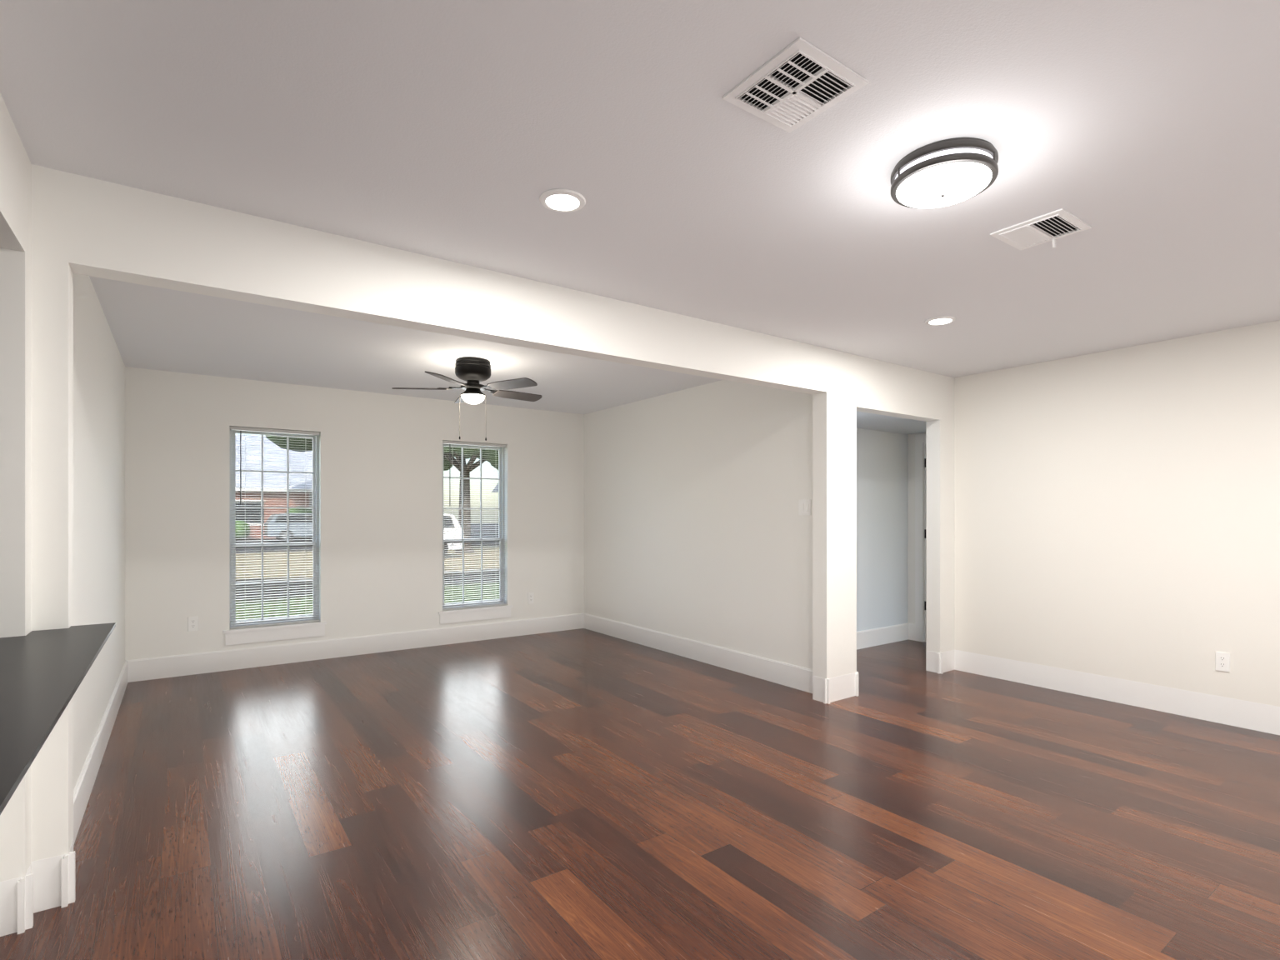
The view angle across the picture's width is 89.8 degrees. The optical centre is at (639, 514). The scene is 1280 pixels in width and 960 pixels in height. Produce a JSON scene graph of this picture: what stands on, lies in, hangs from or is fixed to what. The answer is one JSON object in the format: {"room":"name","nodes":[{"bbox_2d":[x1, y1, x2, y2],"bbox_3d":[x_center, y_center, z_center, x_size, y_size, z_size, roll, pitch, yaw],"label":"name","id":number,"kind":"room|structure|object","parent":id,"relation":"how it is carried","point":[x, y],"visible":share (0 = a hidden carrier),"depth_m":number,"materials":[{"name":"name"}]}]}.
{"room":"empty living room","nodes":[
{"label":"empty living room","id":0,"kind":"room"},
{"bbox_2d":[0,93,24,251],"bbox_3d":[-0.259,-0.980,-0.460,0.145,0.320,5.950,0,0,-35],"label":"soffit","id":1,"kind":"structure","parent":0,"point":[12,192],"depth_m":1.86,"materials":[{"name":"white paint"}]},
{"bbox_2d":[0,150,124,881],"bbox_3d":[-3.011,0.080,3.442,0.180,2.440,3.600,0,0,-35],"label":"wall","id":2,"kind":"structure","parent":0,"point":[98,481],"depth_m":2.77,"materials":[{"name":"white paint"}]},
{"bbox_2d":[73,660,129,844],"bbox_3d":[-2.988,1.216,3.582,0.016,0.168,3.360,0,0,-35],"label":"baseboard","id":3,"kind":"structure","parent":2,"relation":"attached to","point":[84,785],"depth_m":3.20,"materials":[{"name":"white paint"}]},
{"bbox_2d":[125,366,584,660],"bbox_3d":[-2.355,0.080,6.215,4.340,2.440,0.160,0,0,-35],"label":"wall","id":4,"kind":"structure","parent":0,"point":[380,513],"depth_m":5.89,"materials":[{"name":"white paint"}]},
{"bbox_2d":[187,616,198,631],"bbox_3d":[-3.627,0.890,5.207,0.070,0.115,0.007,0,0,-35],"label":"electrical outlet","id":5,"kind":"object","parent":4,"relation":"attached to","point":[192,623],"visible":1,"depth_m":5.20,"materials":[{"name":"white plastic"}]},
{"bbox_2d":[223,426,326,645],"bbox_3d":[-3.178,0.175,5.602,0.780,1.830,0.175,0,0,-35],"label":"window","id":6,"kind":"structure","parent":4,"relation":"in","point":[274,510],"depth_m":5.62,"materials":[{"name":"glass"}]},
{"bbox_2d":[130,613,583,682],"bbox_3d":[-2.304,1.216,6.142,4.098,0.168,0.016,0,0,-35],"label":"baseboard","id":7,"kind":"structure","parent":4,"relation":"attached to","point":[151,668],"depth_m":5.81,"materials":[{"name":"white paint"}]},
{"bbox_2d":[438,440,513,624],"bbox_3d":[-1.717,0.175,6.641,0.785,1.830,0.175,0,0,-35],"label":"window","id":8,"kind":"structure","parent":4,"relation":"in","point":[473,535],"depth_m":6.67,"materials":[{"name":"glass"}]},
{"bbox_2d":[527,592,533,604],"bbox_3d":[-1.181,0.910,6.945,0.070,0.115,0.007,0,0,-35],"label":"electrical outlet","id":9,"kind":"object","parent":4,"relation":"attached to","point":[530,597],"visible":1,"depth_m":6.94,"materials":[{"name":"white plastic"}]},
{"bbox_2d":[31,164,954,861],"bbox_3d":[0.338,0.080,3.810,5.775,2.440,0.120,0,0,-35],"label":"wall","id":10,"kind":"structure","parent":0,"point":[92,227],"depth_m":2.75,"materials":[{"name":"white paint"}]},
{"bbox_2d":[816,671,858,704],"bbox_3d":[1.414,1.216,4.510,0.364,0.168,0.047,0,0,-35],"label":"baseboard","id":11,"kind":"structure","parent":10,"relation":"attached to","point":[832,689],"depth_m":4.48,"materials":[{"name":"white paint"}]},
{"bbox_2d":[0,628,1279,959],"bbox_3d":[1.000,1.325,2.649,12.200,0.050,9.860,0,0,-35],"label":"floor","id":12,"kind":"structure","parent":0,"point":[582,793],"depth_m":2.74,"materials":[{"name":"brown wood"}]},
{"bbox_2d":[0,0,1279,414],"bbox_3d":[1.000,-1.190,2.649,12.200,0.100,9.860,0,0,-35],"label":"ceiling","id":13,"kind":"structure","parent":0,"point":[1140,138],"depth_m":2.06,"materials":[{"name":"white paint"}]},
{"bbox_2d":[391,356,541,440],"bbox_3d":[-1.223,-0.842,4.793,1.095,0.596,1.111,0,0,-35],"label":"ceiling fan","id":14,"kind":"object","parent":13,"relation":"hanging from","point":[472,372],"visible":1,"depth_m":4.68,"materials":[{"name":"black metal"}]},
{"bbox_2d":[539,188,585,212],"bbox_3d":[-0.280,-1.134,2.328,0.168,0.010,0.168,0,0,-35],"label":"recessed light","id":15,"kind":"object","parent":13,"relation":"in","point":[561,200],"visible":1,"depth_m":2.31,"materials":[{"name":"white paint"}]},
{"bbox_2d":[722,36,869,132],"bbox_3d":[0.413,-1.133,1.719,0.270,0.013,0.270,0,0,-35],"label":"ceiling vent","id":16,"kind":"object","parent":13,"relation":"in","point":[797,83],"visible":1,"depth_m":1.70,"materials":[{"name":"white metal"}]},
{"bbox_2d":[925,315,955,324],"bbox_3d":[1.763,-1.134,3.768,0.168,0.010,0.168,0,0,-35],"label":"recessed light","id":17,"kind":"object","parent":13,"relation":"in","point":[941,320],"visible":1,"depth_m":3.75,"materials":[{"name":"white paint"}]},
{"bbox_2d":[890,137,998,208],"bbox_3d":[0.984,-1.085,2.085,0.316,0.110,0.317,0,0,-35],"label":"flush ceiling light","id":18,"kind":"object","parent":13,"relation":"attached to","point":[948,172],"visible":1,"depth_m":2.00,"materials":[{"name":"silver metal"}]},
{"bbox_2d":[990,208,1091,249],"bbox_3d":[1.605,-1.119,2.574,0.266,0.040,0.265,0,0,-35],"label":"ceiling vent","id":19,"kind":"object","parent":13,"relation":"in","point":[1053,226],"visible":1,"depth_m":2.56,"materials":[{"name":"white metal"}]},
{"bbox_2d":[584,380,812,669],"bbox_3d":[0.390,0.080,5.994,0.120,2.440,3.380,0,0,-35],"label":"wall","id":20,"kind":"structure","parent":0,"point":[697,527],"depth_m":5.61,"materials":[{"name":"white paint"}]},
{"bbox_2d":[583,613,812,693],"bbox_3d":[0.339,1.216,5.947,0.016,0.168,3.360,0,0,-35],"label":"baseboard","id":21,"kind":"structure","parent":20,"relation":"attached to","point":[757,667],"depth_m":5.55,"materials":[{"name":"white paint"}]},
{"bbox_2d":[798,499,810,514],"bbox_3d":[1.210,-0.050,4.724,0.013,0.115,0.116,0,0,-35],"label":"switch plate","id":22,"kind":"object","parent":20,"relation":"attached to","point":[804,507],"visible":1,"depth_m":4.72,"materials":[{"name":"white plastic"}]},
{"bbox_2d":[856,428,907,631],"bbox_3d":[2.760,0.080,6.733,4.600,2.440,0.120,0,0,-35],"label":"wall","id":23,"kind":"structure","parent":0,"point":[882,528],"depth_m":6.41,"materials":[{"name":"white paint"}]},
{"bbox_2d":[856,623,914,649],"bbox_3d":[1.885,1.216,5.970,2.288,0.168,0.109,0,0,-35],"label":"baseboard","id":24,"kind":"structure","parent":23,"relation":"attached to","point":[877,637],"depth_m":6.42,"materials":[{"name":"white paint"}]},
{"bbox_2d":[856,410,925,434],"bbox_3d":[3.043,-0.984,6.334,4.600,0.308,0.860,0,0,-35],"label":"ceiling","id":25,"kind":"structure","parent":0,"point":[882,422],"depth_m":5.89,"materials":[{"name":"white paint"}]},
{"bbox_2d":[907,432,925,624],"bbox_3d":[3.076,0.235,6.357,0.100,2.130,0.860,0,0,-35],"label":"wall","id":26,"kind":"structure","parent":0,"point":[911,528],"depth_m":6.65,"materials":[{"name":"white paint"}]},
{"bbox_2d":[915,433,925,642],"bbox_3d":[3.106,0.242,6.299,0.119,2.115,0.800,0,0,-35],"label":"door frame","id":27,"kind":"structure","parent":26,"relation":"attached to","point":[920,539],"depth_m":6.54,"materials":[{"name":"white paint"}]},
{"bbox_2d":[924,458,925,609],"bbox_3d":[3.058,0.291,6.275,0.103,2.001,0.606,0,0,-35],"label":"door hinges","id":28,"kind":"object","parent":26,"relation":"in","point":[924,532],"depth_m":6.52,"materials":[{"name":"black metal"}]},
{"bbox_2d":[954,320,1279,706],"bbox_3d":[4.473,0.080,2.872,0.120,2.440,6.200,0,0,-35],"label":"wall","id":29,"kind":"structure","parent":0,"point":[1117,513],"depth_m":4.37,"materials":[{"name":"white paint"}]},
{"bbox_2d":[950,650,1279,734],"bbox_3d":[4.368,1.216,2.930,0.016,0.168,6.015,0,0,-35],"label":"baseboard","id":30,"kind":"structure","parent":29,"relation":"attached to","point":[1236,712],"depth_m":4.37,"materials":[{"name":"white paint"}]},
{"bbox_2d":[1215,651,1229,672],"bbox_3d":[3.609,0.915,3.976,0.007,0.115,0.070,0,0,-35],"label":"electrical outlet","id":31,"kind":"object","parent":29,"relation":"attached to","point":[1222,661],"visible":1,"depth_m":3.97,"materials":[{"name":"white plastic"}]},
{"label":"outside","id":32,"kind":"structure","parent":0,"visible":0},
{"bbox_2d":[231,549,232,624],"bbox_3d":[-25.953,1.550,45.583,140.000,0.200,91.320,0,0,-35],"label":"ground","id":33,"kind":"structure","parent":32,"point":[232,585],"depth_m":13.37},
{"bbox_3d":[-0.342,0.847,-0.520,0.140,0.906,5.950,0,0,-35],"label":"wall","id":34,"kind":"structure","parent":0,"visible":0},
{"bbox_2d":[0,622,115,814],"bbox_3d":[-0.454,0.386,-0.479,0.905,0.012,6.045,0,0,-35],"label":"countertop","id":35,"kind":"structure","parent":34,"relation":"on","point":[43,673],"depth_m":1.44,"materials":[{"name":"black stone"}]}
]}

